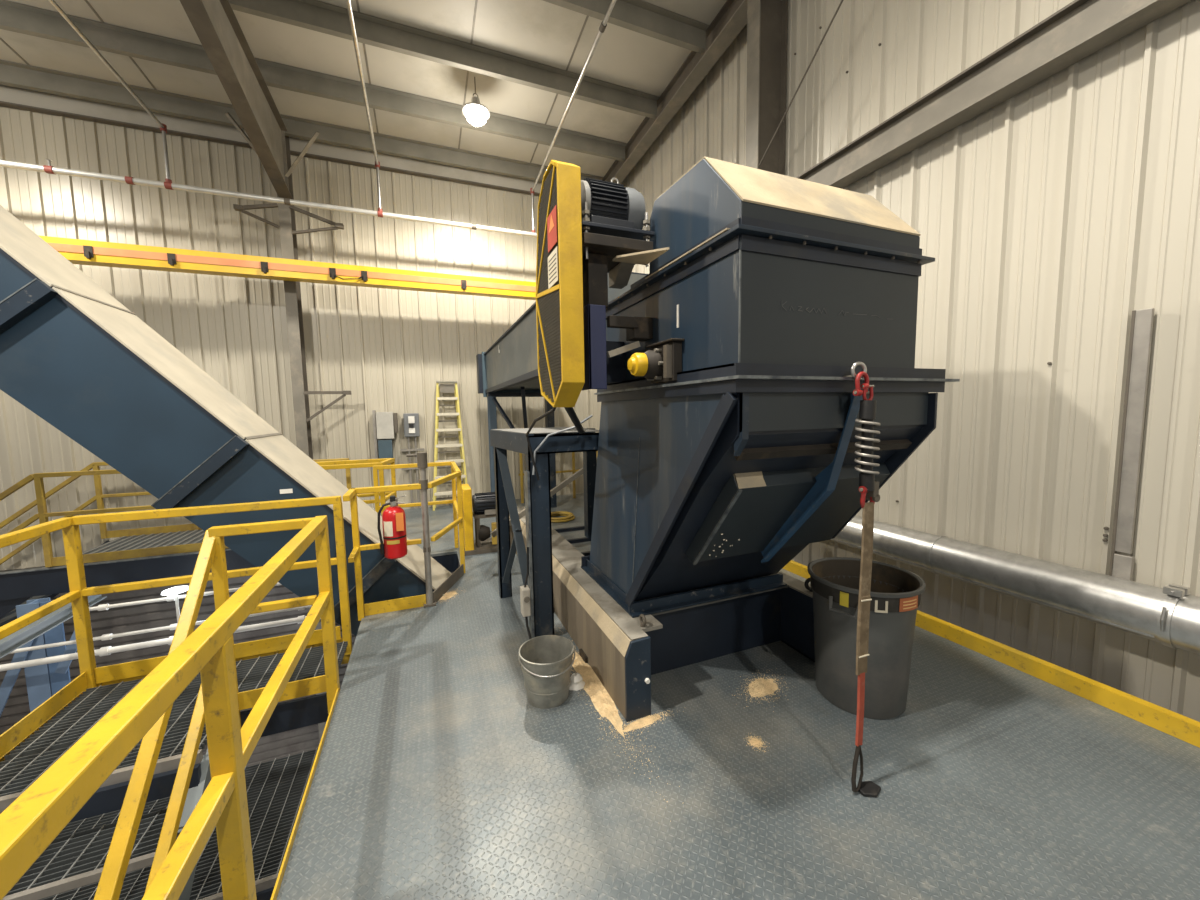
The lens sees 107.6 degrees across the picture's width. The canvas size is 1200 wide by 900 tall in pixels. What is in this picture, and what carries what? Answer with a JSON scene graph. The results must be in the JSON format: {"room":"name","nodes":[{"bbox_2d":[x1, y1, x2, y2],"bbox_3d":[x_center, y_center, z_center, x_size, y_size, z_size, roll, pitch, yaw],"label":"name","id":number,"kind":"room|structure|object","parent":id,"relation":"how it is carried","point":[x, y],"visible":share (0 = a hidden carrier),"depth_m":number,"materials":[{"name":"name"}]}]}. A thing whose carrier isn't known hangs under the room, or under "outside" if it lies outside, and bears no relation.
{"room":"industrial processing plant","nodes":[
{"label":"industrial processing plant","id":0,"kind":"room"},
{"bbox_2d":[9,605,311,653],"bbox_3d":[-6.066,2.124,4.709,6.000,0.068,0.068,-3,5,-22],"label":"pipe","id":1,"kind":"object","parent":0,"point":[110,636],"visible":0.7,"depth_m":4.97,"materials":[{"name":"white metal"}]},
{"bbox_2d":[0,106,600,766],"bbox_3d":[-6.481,0.297,6.463,14.700,10.196,0.090,-3,5,-22],"label":"wall","id":2,"kind":"structure","parent":0,"point":[390,348],"depth_m":6.85,"materials":[{"name":"beige metal"}]},
{"bbox_2d":[0,101,539,195],"bbox_3d":[-6.542,-4.429,5.957,14.670,0.020,0.090,-3,5,-22],"label":"trim","id":3,"kind":"structure","parent":2,"relation":"attached to","point":[2,103],"depth_m":6.37,"materials":[{"name":"brown metal"}]},
{"bbox_2d":[0,84,541,192],"bbox_3d":[-6.547,-4.604,5.947,14.670,0.330,0.080,-3,5,-22],"label":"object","id":4,"kind":"structure","parent":2,"relation":"attached to","point":[10,94],"depth_m":6.33,"materials":[{"name":"metal"}]},
{"bbox_2d":[372,410,397,458],"bbox_3d":[-3.608,-0.231,7.421,0.370,0.880,0.170,-3,5,-22],"label":"upper cabinet","id":5,"kind":"object","parent":2,"relation":"attached to","point":[385,424],"visible":0.92,"depth_m":7.35,"materials":[{"name":"metal"}]},
{"bbox_2d":[378,439,392,458],"bbox_3d":[-3.623,-0.016,7.433,0.210,0.310,0.170,-3,5,-22],"label":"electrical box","id":6,"kind":"object","parent":5,"relation":"on","point":[385,447],"depth_m":7.35,"materials":[{"name":"blue metal"}]},
{"bbox_2d":[400,413,423,507],"bbox_3d":[-3.240,0.192,7.620,0.380,1.650,0.140,-3,5,-22],"label":"switch panel","id":7,"kind":"object","parent":2,"relation":"attached to","point":[411,420],"visible":0.98,"depth_m":7.57,"materials":[{"name":"white paint"}]},
{"bbox_2d":[0,0,726,176],"bbox_3d":[-4.259,-4.614,0.300,14.760,0.596,12.410,-3,5,-22],"label":"ceiling","id":8,"kind":"structure","parent":0,"point":[540,31],"depth_m":5.49,"materials":[{"name":"metal"}]},
{"bbox_2d":[0,0,588,162],"bbox_3d":[-2.523,-4.736,2.547,6.274,0.386,9.300,-3,5,-22],"label":"trim","id":9,"kind":"structure","parent":8,"relation":"attached to","point":[86,1],"depth_m":5.45,"materials":[{"name":"grey metal"}]},
{"bbox_2d":[0,60,602,181],"bbox_3d":[-6.614,-4.652,5.648,14.330,0.213,0.145,-3,5,-22],"label":"roof purlin","id":10,"kind":"structure","parent":8,"relation":"attached to","point":[13,74],"depth_m":6.17,"materials":[{"name":"metal"}]},
{"bbox_2d":[462,77,489,126],"bbox_3d":[-1.648,-4.627,5.824,0.360,0.591,0.360,-3,5,-22],"label":"lamp","id":11,"kind":"object","parent":8,"relation":"hanging from","point":[476,113],"visible":1,"depth_m":5.77,"materials":[{"name":"glass"}]},
{"bbox_2d":[602,0,747,183],"bbox_3d":[1.916,-4.785,3.772,0.200,0.707,10.280,-3,5,-22],"label":"rafter","id":12,"kind":"object","parent":8,"relation":"attached to","point":[731,19],"visible":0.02,"depth_m":5.75,"materials":[{"name":"grey metal"}]},
{"bbox_2d":[276,493,1199,899],"bbox_3d":[0.176,1.400,3.053,4.340,0.030,11.310,-3,5,-22],"label":"floor","id":13,"kind":"structure","parent":0,"point":[437,776],"depth_m":1.94,"materials":[{"name":"grey metal"}]},
{"bbox_2d":[0,530,255,600],"bbox_3d":[-6.435,1.424,5.601,6.040,0.340,1.370,-3,5,-22],"label":"walkway","id":14,"kind":"object","parent":13,"relation":"attached to","point":[22,583],"visible":0.4,"depth_m":5.27,"materials":[{"name":"blue paint"}]},
{"bbox_2d":[0,474,38,532],"bbox_3d":[-7.379,1.485,4.541,2.427,2.329,0.050,-3,5,-22],"label":"stair handrail","id":15,"kind":"object","parent":14,"relation":"attached to","point":[26,480],"visible":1,"depth_m":4.84,"materials":[{"name":"yellow metal"}]},
{"bbox_2d":[0,594,106,658],"bbox_3d":[-5.346,1.763,3.931,0.100,0.120,2.580,-3,5,-22],"label":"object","id":16,"kind":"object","parent":14,"relation":"attached to","point":[21,637],"depth_m":4.27,"materials":[{"name":"grey paint"}]},
{"bbox_2d":[89,582,281,610],"bbox_3d":[-4.550,1.701,5.283,2.720,0.068,0.068,-3,5,-22],"label":"pipe","id":17,"kind":"object","parent":16,"relation":"attached to","point":[102,607],"visible":0.44,"depth_m":5.01,"materials":[{"name":"white metal"}]},
{"bbox_2d":[0,540,109,626],"bbox_3d":[-7.617,2.304,5.247,2.421,1.909,1.200,-3,5,-22],"label":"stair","id":18,"kind":"structure","parent":14,"relation":"attached to","point":[8,613],"depth_m":5.00,"materials":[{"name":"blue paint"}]},
{"bbox_2d":[0,463,95,564],"bbox_3d":[-8.036,1.394,5.696,2.427,2.329,0.050,-3,5,-22],"label":"stair handrail","id":19,"kind":"object","parent":18,"relation":"attached to","point":[60,486],"visible":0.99,"depth_m":5.85,"materials":[{"name":"yellow metal"}]},
{"bbox_2d":[92,462,201,538],"bbox_3d":[-5.825,0.644,6.522,2.418,1.069,0.050,-3,5,-22],"label":"rail","id":20,"kind":"object","parent":14,"relation":"on","point":[104,533],"visible":0.46,"depth_m":6.18,"materials":[{"name":"yellow metal"}]},
{"bbox_2d":[33,458,350,566],"bbox_3d":[-4.846,0.718,5.494,3.070,1.069,0.050,-3,5,-22],"label":"rail","id":21,"kind":"object","parent":14,"relation":"on","point":[43,514],"visible":0.45,"depth_m":5.09,"materials":[{"name":"yellow metal"}]},
{"bbox_2d":[0,515,339,899],"bbox_3d":[-0.956,1.111,0.967,0.060,1.190,3.587,-3,5,-22],"label":"guard rail","id":22,"kind":"object","parent":13,"relation":"attached to","point":[31,823],"visible":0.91,"depth_m":1.19,"materials":[{"name":"yellow metal"}]},
{"bbox_2d":[0,638,350,822],"bbox_3d":[-2.365,1.571,2.556,1.460,0.202,1.050,-3,5,-22],"label":"walkway","id":23,"kind":"structure","parent":13,"relation":"attached to","point":[20,767],"depth_m":2.40,"materials":[{"name":"metal"}]},
{"bbox_2d":[2,747,210,899],"bbox_3d":[-1.820,3.156,0.834,0.894,3.011,3.020,-3,5,-22],"label":"stair","id":24,"kind":"structure","parent":23,"relation":"attached to","point":[75,860],"depth_m":1.93,"materials":[{"name":"grey metal"}]},
{"bbox_2d":[94,530,215,899],"bbox_3d":[-1.613,1.969,1.339,0.052,2.896,2.612,-3,5,-22],"label":"stair rail","id":25,"kind":"object","parent":24,"relation":"attached to","point":[113,874],"visible":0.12,"depth_m":1.84,"materials":[{"name":"yellow metal"}]},
{"bbox_2d":[0,496,351,757],"bbox_3d":[-2.226,1.026,2.174,1.462,1.190,1.769,-3,5,-22],"label":"rail","id":26,"kind":"object","parent":23,"relation":"attached to","point":[90,676],"visible":0.86,"depth_m":2.74,"materials":[{"name":"yellow metal"}]},
{"bbox_2d":[208,517,325,728],"bbox_3d":[-1.874,0.995,2.517,0.489,1.180,0.052,-3,5,-22],"label":"rail","id":27,"kind":"object","parent":23,"relation":"on","point":[314,685],"visible":0.52,"depth_m":2.48,"materials":[{"name":"yellow metal"}]},
{"bbox_2d":[0,205,451,635],"bbox_3d":[-3.648,-0.465,3.411,5.591,5.978,0.948,-3,5,-22],"label":"conveyor","id":28,"kind":"object","parent":13,"relation":"on","point":[72,354],"visible":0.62,"depth_m":3.23,"materials":[{"name":"metal"}]},
{"bbox_2d":[270,688,338,899],"bbox_3d":[-0.487,1.685,-0.058,0.008,0.090,5.800,-3,5,-22],"label":"bar","id":29,"kind":"object","parent":13,"relation":"attached to","point":[307,789],"visible":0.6,"depth_m":1.83,"materials":[{"name":"yellow paint"}]},
{"bbox_2d":[316,458,396,515],"bbox_3d":[-3.302,0.693,5.474,1.380,1.069,0.572,-3,5,-22],"label":"rail","id":30,"kind":"object","parent":13,"relation":"on","point":[344,464],"visible":0.47,"depth_m":5.58,"materials":[{"name":"yellow metal"}]},
{"bbox_2d":[343,461,464,620],"bbox_3d":[-1.818,0.778,4.343,0.904,1.090,2.013,-3,5,-22],"label":"rail","id":31,"kind":"object","parent":13,"relation":"on","point":[392,605],"visible":0.94,"depth_m":3.76,"materials":[{"name":"yellow metal"}]},
{"bbox_2d":[377,495,406,558],"bbox_3d":[-1.656,0.616,3.563,0.212,0.503,0.181,0,5,11],"label":"fire extinguisher","id":32,"kind":"object","parent":31,"relation":"hanging from","point":[394,546],"visible":1,"depth_m":3.50,"materials":[{"name":"red paint"}]},
{"bbox_2d":[406,452,435,607],"bbox_3d":[-1.517,0.686,3.737,0.170,1.330,0.080,-3,5,-22],"label":"post","id":33,"kind":"object","parent":13,"relation":"on","point":[422,464],"visible":0.99,"depth_m":3.73,"materials":[{"name":"metal"}]},
{"bbox_2d":[432,554,457,571],"bbox_3d":[0.688,1.628,1.791,4.340,0.219,8.560,-3,5,-22],"label":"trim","id":34,"kind":"structure","parent":13,"relation":"attached to","point":[450,562],"depth_m":5.28,"materials":[{"name":"blue paint"}]},
{"bbox_2d":[433,381,467,510],"bbox_3d":[-2.662,-0.091,7.701,0.615,2.230,0.355,-3,5,-22],"label":"step ladder","id":35,"kind":"object","parent":13,"relation":"on","point":[444,388],"visible":0.94,"depth_m":7.72,"materials":[{"name":"yellow metal"}]},
{"bbox_2d":[436,588,464,602],"bbox_3d":[-1.394,1.325,3.988,0.263,0.006,0.439,1,5,20],"label":"pile","id":36,"kind":"object","parent":13,"relation":"on","point":[450,594],"visible":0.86,"depth_m":4.00,"materials":[{"name":"beige sand"}]},
{"bbox_2d":[461,484,510,555],"bbox_3d":[-1.417,0.814,5.387,0.540,0.779,0.460,-3,5,-22],"label":"motor","id":37,"kind":"object","parent":13,"relation":"on","point":[483,504],"visible":0.68,"depth_m":5.24,"materials":[{"name":"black metal"}]},
{"bbox_2d":[487,387,556,507],"bbox_3d":[-0.915,0.112,6.460,1.090,1.975,2.260,-3,5,-22],"label":"support","id":38,"kind":"object","parent":13,"relation":"on","point":[492,403],"visible":0.46,"depth_m":7.20,"materials":[{"name":"blue paint"}]},
{"bbox_2d":[490,427,598,637],"bbox_3d":[-0.331,0.581,3.672,0.965,1.507,0.985,-3,5,-22],"label":"support frame","id":39,"kind":"object","parent":13,"relation":"on","point":[537,493],"visible":0.77,"depth_m":3.19,"materials":[{"name":"blue paint"}]},
{"bbox_2d":[520,547,531,638],"bbox_3d":[-0.528,1.034,3.142,0.064,0.694,0.127,-3,5,-22],"label":"box","id":40,"kind":"object","parent":39,"relation":"attached to","point":[525,600],"visible":0.94,"depth_m":3.13,"materials":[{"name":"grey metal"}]},
{"bbox_2d":[532,415,592,474],"bbox_3d":[-0.261,-0.040,3.084,0.440,0.408,0.023,-2,5,-16],"label":"conduit","id":41,"kind":"object","parent":39,"relation":"attached to","point":[590,416],"visible":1,"depth_m":3.05,"materials":[{"name":"grey metal"}]},
{"bbox_2d":[564,407,584,433],"bbox_3d":[-0.155,-0.218,2.736,0.045,0.262,0.819,0,5,7],"label":"prop","id":42,"kind":"object","parent":39,"relation":"attached to","point":[570,411],"visible":0.56,"depth_m":2.69,"materials":[{"name":"black metal"}]},
{"bbox_2d":[518,635,574,708],"bbox_3d":[-0.305,1.294,2.553,0.330,0.285,0.332,-3,5,-22],"label":"metal bucket","id":43,"kind":"object","parent":13,"relation":"on","point":[545,661],"visible":1,"depth_m":2.47,"materials":[{"name":"metal"}]},
{"bbox_2d":[519,451,597,502],"bbox_3d":[-0.708,0.436,8.287,1.690,0.999,0.045,-3,5,-22],"label":"rail","id":44,"kind":"object","parent":13,"relation":"on","point":[573,470],"visible":0.27,"depth_m":8.25,"materials":[{"name":"yellow metal"}]},
{"bbox_2d":[551,511,574,522],"bbox_3d":[-0.640,1.030,6.796,0.504,0.070,0.504,-3,5,-22],"label":"coiled hose","id":45,"kind":"object","parent":13,"relation":"on","point":[570,516],"visible":0.74,"depth_m":6.70,"materials":[{"name":"yellow rubber"}]},
{"bbox_2d":[555,526,584,532],"bbox_3d":[-0.472,1.105,6.086,1.000,0.044,0.050,-3,5,-22],"label":"bar","id":46,"kind":"object","parent":13,"relation":"on","point":[576,528],"visible":0.29,"depth_m":6.09,"materials":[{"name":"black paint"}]},
{"bbox_2d":[569,672,584,690],"bbox_3d":[-0.145,1.386,2.650,0.115,0.075,0.094,-3,5,-22],"label":"rag","id":47,"kind":"object","parent":13,"relation":"on","point":[576,683],"visible":0.97,"depth_m":2.63,"materials":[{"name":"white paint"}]},
{"bbox_2d":[567,537,590,543],"bbox_3d":[-0.268,1.147,5.577,1.000,0.044,0.050,-3,5,-22],"label":"bar","id":48,"kind":"object","parent":13,"relation":"on","point":[584,539],"visible":0.29,"depth_m":5.55,"materials":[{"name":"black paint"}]},
{"bbox_2d":[581,551,589,555],"bbox_3d":[-0.064,1.188,5.068,1.000,0.044,0.050,-3,5,-22],"label":"bar","id":49,"kind":"object","parent":13,"relation":"on","point":[587,553],"visible":0.02,"depth_m":5.01,"materials":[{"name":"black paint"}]},
{"bbox_2d":[509,506,662,721],"bbox_3d":[-0.407,1.054,4.021,0.295,0.508,3.614,-3,5,-22],"label":"left skid","id":50,"kind":"object","parent":13,"relation":"on","point":[616,645],"visible":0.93,"depth_m":2.67,"materials":[{"name":"metal"}]},
{"bbox_2d":[476,156,959,617],"bbox_3d":[-0.216,-0.348,4.840,1.400,2.270,6.582,-3,6,-24],"label":"hopper","id":51,"kind":"object","parent":50,"relation":"on","point":[774,285],"visible":0.91,"depth_m":1.99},
{"bbox_2d":[491,467,582,537],"bbox_3d":[-0.073,0.147,4.953,2.326,1.423,0.050,-3,5,-22],"label":"diagonal brace","id":52,"kind":"object","parent":51,"relation":"attached to","point":[578,473],"visible":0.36,"depth_m":4.81,"materials":[{"name":"grey metal"}]},
{"bbox_2d":[581,304,625,390],"bbox_3d":[0.011,-0.534,2.473,0.364,0.410,0.550,-3,5,-22],"label":"plate","id":53,"kind":"object","parent":51,"relation":"attached to","point":[601,370],"visible":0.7,"depth_m":2.18,"materials":[{"name":"blue paint"}]},
{"bbox_2d":[582,202,668,357],"bbox_3d":[0.075,-0.828,2.232,0.393,0.724,0.560,-3,5,-22],"label":"mount","id":54,"kind":"object","parent":51,"relation":"attached to","point":[613,250],"visible":0.82,"depth_m":2.19,"materials":[{"name":"blue paint"}]},
{"bbox_2d":[526,407,556,480],"bbox_3d":[-0.346,-0.072,2.695,0.126,0.627,0.712,-3,5,-22],"label":"cable","id":55,"kind":"object","parent":54,"relation":"hanging from","point":[552,410],"visible":0.81,"depth_m":2.94,"materials":[{"name":"black rubber"}]},
{"bbox_2d":[536,160,584,406],"bbox_3d":[-0.209,-0.786,2.227,0.136,1.137,0.465,-3,5,-22],"label":"guard","id":56,"kind":"object","parent":54,"relation":"attached to","point":[559,270],"visible":1,"depth_m":2.04,"materials":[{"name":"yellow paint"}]},
{"bbox_2d":[581,178,645,229],"bbox_3d":[0.031,-1.254,2.288,0.375,0.330,0.284,-3,5,-22],"label":"motor","id":57,"kind":"object","parent":54,"relation":"on","point":[609,203],"visible":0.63,"depth_m":2.17,"materials":[{"name":"black paint"}]},
{"bbox_2d":[627,338,684,383],"bbox_3d":[0.248,-0.421,2.107,0.204,0.191,0.260,-3,5,-22],"label":"shaft bearing","id":58,"kind":"object","parent":51,"relation":"on","point":[660,364],"visible":1,"depth_m":2.08,"materials":[{"name":"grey metal"}]},
{"bbox_2d":[649,156,920,272],"bbox_3d":[0.856,-1.069,2.135,1.005,0.395,0.723,-3,5,-22],"label":"hood","id":59,"kind":"object","parent":51,"relation":"attached to","point":[713,196],"depth_m":1.86,"materials":[{"name":"metal"}]},
{"bbox_2d":[843,362,866,378],"bbox_3d":[1.064,-0.332,1.848,0.073,0.074,0.079,-3,5,-22],"label":"lifting eye","id":60,"kind":"object","parent":51,"relation":"attached to","point":[864,368],"visible":0.77,"depth_m":1.82,"materials":[{"name":"silver metal"}]},
{"bbox_2d":[853,371,869,395],"bbox_3d":[1.079,-0.273,1.810,0.078,0.100,0.028,-3,5,-22],"label":"shackle","id":61,"kind":"object","parent":60,"relation":"hanging from","point":[857,392],"visible":0.98,"depth_m":1.80,"materials":[{"name":"red paint"}]},
{"bbox_2d":[861,384,874,399],"bbox_3d":[1.105,-0.234,1.812,0.061,0.078,0.022,-3,5,-22],"label":"shackle","id":62,"kind":"object","parent":61,"relation":"hanging from","point":[864,387],"visible":0.95,"depth_m":1.80,"materials":[{"name":"red paint"}]},
{"bbox_2d":[854,400,879,501],"bbox_3d":[1.124,0.007,1.840,0.115,0.429,0.092,-3,5,-22],"label":"spring","id":63,"kind":"object","parent":51,"relation":"hanging from","point":[867,409],"visible":0.98,"depth_m":1.82,"materials":[{"name":"grey metal"}]},
{"bbox_2d":[555,625,683,821],"bbox_3d":[-0.050,1.412,2.646,0.274,0.023,1.886,-3,5,-23],"label":"drift","id":64,"kind":"object","parent":13,"relation":"on","point":[602,701],"visible":0.84,"depth_m":2.54,"materials":[{"name":"beige sand"}]},
{"bbox_2d":[602,710,683,738],"bbox_3d":[0.238,1.439,2.327,0.526,0.015,0.116,-3,5,-22],"label":"drift","id":65,"kind":"object","parent":13,"relation":"on","point":[639,723],"visible":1,"depth_m":2.32,"materials":[{"name":"beige sand"}]},
{"bbox_2d":[640,576,788,674],"bbox_3d":[0.708,1.170,2.918,1.209,0.431,0.200,-3,5,-22],"label":"cross skid","id":66,"kind":"object","parent":13,"relation":"on","point":[689,635],"visible":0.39,"depth_m":2.90,"materials":[{"name":"blue paint"}]},
{"bbox_2d":[746,733,769,752],"bbox_3d":[0.775,1.448,2.176,0.125,0.006,0.115,2,6,34],"label":"pile","id":67,"kind":"object","parent":13,"relation":"on","point":[756,742],"visible":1,"depth_m":2.17,"materials":[{"name":"beige sand"}]},
{"bbox_2d":[729,668,793,711],"bbox_3d":[0.961,1.406,2.594,0.464,0.009,0.355,-3,5,-22],"label":"pile","id":68,"kind":"object","parent":13,"relation":"on","point":[761,687],"visible":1,"depth_m":2.60,"materials":[{"name":"beige sand"}]},
{"bbox_2d":[732,571,814,661],"bbox_3d":[0.793,0.870,4.495,0.139,0.749,3.600,-3,5,-22],"label":"right skid","id":69,"kind":"object","parent":13,"relation":"on","point":[797,614],"visible":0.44,"depth_m":2.98,"materials":[{"name":"blue paint"}]},
{"bbox_2d":[851,502,873,792],"bbox_3d":[1.118,0.843,1.870,0.045,1.241,0.142,3,6,39],"label":"strap","id":70,"kind":"object","parent":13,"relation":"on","point":[864,599],"visible":1,"depth_m":1.86,"materials":[{"name":"fabric"}]},
{"bbox_2d":[859,486,874,507],"bbox_3d":[1.129,0.203,1.855,0.085,0.109,0.030,-3,5,-22],"label":"shackle","id":71,"kind":"object","parent":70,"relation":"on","point":[863,490],"visible":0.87,"depth_m":1.84,"materials":[{"name":"red paint"}]},
{"bbox_2d":[807,557,925,718],"bbox_3d":[1.488,1.051,2.508,0.567,0.716,0.567,-1,5,1],"label":"trash can","id":72,"kind":"object","parent":13,"relation":"on","point":[895,592],"visible":0.86,"depth_m":2.34,"materials":[{"name":"grey plastic"}]},
{"bbox_2d":[858,781,880,796],"bbox_3d":[1.161,1.461,1.894,0.099,0.015,0.074,-3,5,-22],"label":"scrap","id":73,"kind":"object","parent":13,"relation":"on","point":[868,788],"visible":0.83,"depth_m":1.88,"materials":[{"name":"grey metal"}]},
{"bbox_2d":[783,560,1199,747],"bbox_3d":[2.211,1.233,3.796,0.058,0.099,11.200,-3,5,-22],"label":"curb","id":74,"kind":"object","parent":13,"relation":"on","point":[1179,726],"depth_m":2.53,"materials":[{"name":"yellow paint"}]},
{"bbox_2d":[621,0,1199,721],"bbox_3d":[2.454,0.141,3.921,0.088,10.647,11.285,-3,5,-22],"label":"wall","id":75,"kind":"structure","parent":0,"point":[1068,207],"depth_m":2.86,"materials":[{"name":"beige metal"}]},
{"bbox_2d":[746,0,787,174],"bbox_3d":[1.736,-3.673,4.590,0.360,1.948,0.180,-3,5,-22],"label":"wall column","id":76,"kind":"structure","parent":75,"relation":"attached to","point":[767,20],"depth_m":4.55,"materials":[{"name":"grey metal"}]},
{"bbox_2d":[759,0,842,164],"bbox_3d":[1.957,-3.644,3.546,0.016,1.642,1.871,-3,5,-22],"label":"rod","id":77,"kind":"object","parent":76,"relation":"attached to","point":[841,0],"visible":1,"depth_m":3.91,"materials":[{"name":"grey metal"}]},
{"bbox_2d":[735,26,1108,541],"bbox_3d":[2.181,-1.805,4.213,0.019,4.401,8.863,-3,5,-22],"label":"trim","id":78,"kind":"structure","parent":75,"relation":"attached to","point":[820,27],"depth_m":2.66,"materials":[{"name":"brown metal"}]},
{"bbox_2d":[796,0,1191,188],"bbox_3d":[3.106,-2.325,1.592,0.165,0.255,6.990,-3,5,-22],"label":"beam","id":79,"kind":"structure","parent":75,"relation":"attached to","point":[1080,29],"depth_m":2.84,"materials":[{"name":"grey metal"}]},
{"bbox_2d":[831,516,1199,654],"bbox_3d":[2.253,0.712,3.879,0.320,0.319,10.400,-3,5,-22],"label":"duct","id":80,"kind":"object","parent":75,"relation":"attached to","point":[1169,615],"visible":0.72,"depth_m":2.59,"materials":[{"name":"metal"}]},
{"bbox_2d":[1109,308,1154,580],"bbox_3d":[2.965,-0.011,2.448,0.031,1.510,0.082,-3,5,-22],"label":"channel","id":81,"kind":"object","parent":75,"relation":"attached to","point":[1121,565],"visible":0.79,"depth_m":2.44,"materials":[{"name":"metal"}]},
{"bbox_3d":[-3.724,5.965,0.261,14.700,0.100,14.350,-3,5,-22],"label":"floor","id":82,"kind":"structure","parent":0,"visible":0},
{"bbox_2d":[0,598,76,715],"bbox_3d":[-6.222,3.601,5.010,0.972,3.860,0.210,-3,5,-22],"label":"column","id":83,"kind":"structure","parent":82,"relation":"on","point":[44,681],"depth_m":4.87,"materials":[{"name":"metal"}]},
{"bbox_2d":[0,615,320,671],"bbox_3d":[-6.045,2.267,4.675,6.000,0.096,0.096,-3,5,-22],"label":"pipe","id":84,"kind":"object","parent":83,"relation":"attached to","point":[104,651],"visible":0.73,"depth_m":4.92,"materials":[{"name":"white metal"}]},
{"bbox_2d":[161,586,188,623],"bbox_3d":[-4.845,1.962,5.056,0.240,0.770,0.240,-3,5,-22],"label":"light","id":85,"kind":"object","parent":84,"relation":"attached to","point":[175,590],"visible":0.63,"depth_m":5.02,"materials":[{"name":"white paint"}]},
{"bbox_2d":[39,747,317,899],"bbox_3d":[-2.849,2.787,3.082,1.910,0.205,1.200,-3,5,-22],"label":"stair tread","id":86,"kind":"object","parent":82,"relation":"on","point":[275,789],"visible":0.12,"depth_m":3.12,"materials":[{"name":"metal"}]},
{"bbox_2d":[277,130,325,740],"bbox_3d":[-4.617,0.274,6.907,0.150,10.100,0.270,-3,5,-22],"label":"steel column","id":87,"kind":"structure","parent":82,"relation":"on","point":[287,224],"depth_m":6.65,"materials":[{"name":"grey metal"}]},
{"bbox_2d":[180,0,292,198],"bbox_3d":[-3.365,-4.049,3.265,0.170,1.223,6.750,-3,5,-22],"label":"rafter","id":88,"kind":"object","parent":87,"relation":"attached to","point":[215,23],"visible":1,"depth_m":4.95,"materials":[{"name":"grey metal"}]},
{"bbox_2d":[225,112,256,153],"bbox_3d":[-4.552,-4.026,5.692,0.050,0.440,0.466,1,6,24],"label":"brace","id":89,"kind":"object","parent":88,"relation":"attached to","point":[227,114],"visible":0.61,"depth_m":5.60,"materials":[{"name":"grey metal"}]},
{"bbox_2d":[0,159,536,236],"bbox_3d":[-5.844,-3.446,5.588,11.600,0.157,0.086,-3,5,-22],"label":"pipe","id":90,"kind":"object","parent":88,"relation":"hanging from","point":[49,169],"visible":0.95,"depth_m":5.95,"materials":[{"name":"white metal"}]},
{"bbox_2d":[48,0,171,181],"bbox_3d":[-4.483,-3.647,2.893,0.068,0.829,6.033,-3,5,-22],"label":"pipe","id":91,"kind":"object","parent":90,"relation":"on","point":[163,128],"visible":1,"depth_m":4.87,"materials":[{"name":"metal"}]},
{"bbox_2d":[346,0,381,210],"bbox_3d":[-2.200,-3.790,3.797,0.068,0.879,6.033,-3,5,-22],"label":"pipe","id":92,"kind":"object","parent":90,"relation":"on","point":[348,2],"visible":1,"depth_m":5.12,"materials":[{"name":"metal"}]},
{"bbox_2d":[530,0,616,231],"bbox_3d":[-0.029,-3.978,4.652,0.068,1.029,6.033,-3,5,-22],"label":"pipe","id":93,"kind":"object","parent":90,"relation":"on","point":[603,25],"visible":1,"depth_m":5.31,"materials":[{"name":"metal"}]},
{"bbox_2d":[285,131,318,176],"bbox_3d":[-4.059,-4.024,5.968,0.617,0.512,0.050,0,5,15],"label":"brace","id":94,"kind":"object","parent":88,"relation":"attached to","point":[316,134],"visible":1,"depth_m":5.96,"materials":[{"name":"grey metal"}]},
{"bbox_2d":[0,0,626,160],"bbox_3d":[-6.233,-4.615,4.691,14.330,0.213,0.145,-3,5,-22],"label":"roof purlin","id":95,"kind":"structure","parent":88,"relation":"on","point":[14,17],"depth_m":5.63,"materials":[{"name":"metal"}]},
{"bbox_2d":[229,0,658,118],"bbox_3d":[-5.833,-4.577,3.688,14.330,0.213,0.145,-3,5,-22],"label":"roof purlin","id":96,"kind":"structure","parent":88,"relation":"on","point":[319,16],"depth_m":5.26,"materials":[{"name":"metal"}]},
{"bbox_2d":[543,0,708,53],"bbox_3d":[-5.396,-4.535,2.592,14.330,0.213,0.145,-3,5,-22],"label":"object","id":97,"kind":"structure","parent":88,"relation":"on","point":[639,16],"depth_m":4.95,"materials":[{"name":"metal"}]},
{"bbox_2d":[233,203,278,228],"bbox_3d":[-4.903,-3.408,6.279,0.513,0.348,0.097,-4,6,-32],"label":"bracket","id":98,"kind":"object","parent":87,"relation":"attached to","point":[242,208],"visible":0.98,"depth_m":6.27,"materials":[{"name":"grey metal"}]},
{"bbox_2d":[38,235,535,299],"bbox_3d":[-5.878,-2.509,5.797,11.600,0.260,0.427,-3,5,-22],"label":"beam","id":99,"kind":"structure","parent":87,"relation":"attached to","point":[77,251],"depth_m":6.17,"materials":[{"name":"yellow metal"}]},
{"bbox_2d":[289,205,343,234],"bbox_3d":[-4.218,-3.414,6.556,0.707,0.408,0.093,-2,5,-14],"label":"bracket","id":100,"kind":"object","parent":87,"relation":"attached to","point":[337,226],"visible":0.98,"depth_m":6.55,"materials":[{"name":"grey metal"}]},
{"bbox_2d":[304,391,350,421],"bbox_3d":[-4.223,-0.684,6.840,0.636,0.474,0.080,-3,5,-22],"label":"bracket","id":101,"kind":"object","parent":87,"relation":"attached to","point":[344,393],"visible":1,"depth_m":6.82,"materials":[{"name":"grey metal"}]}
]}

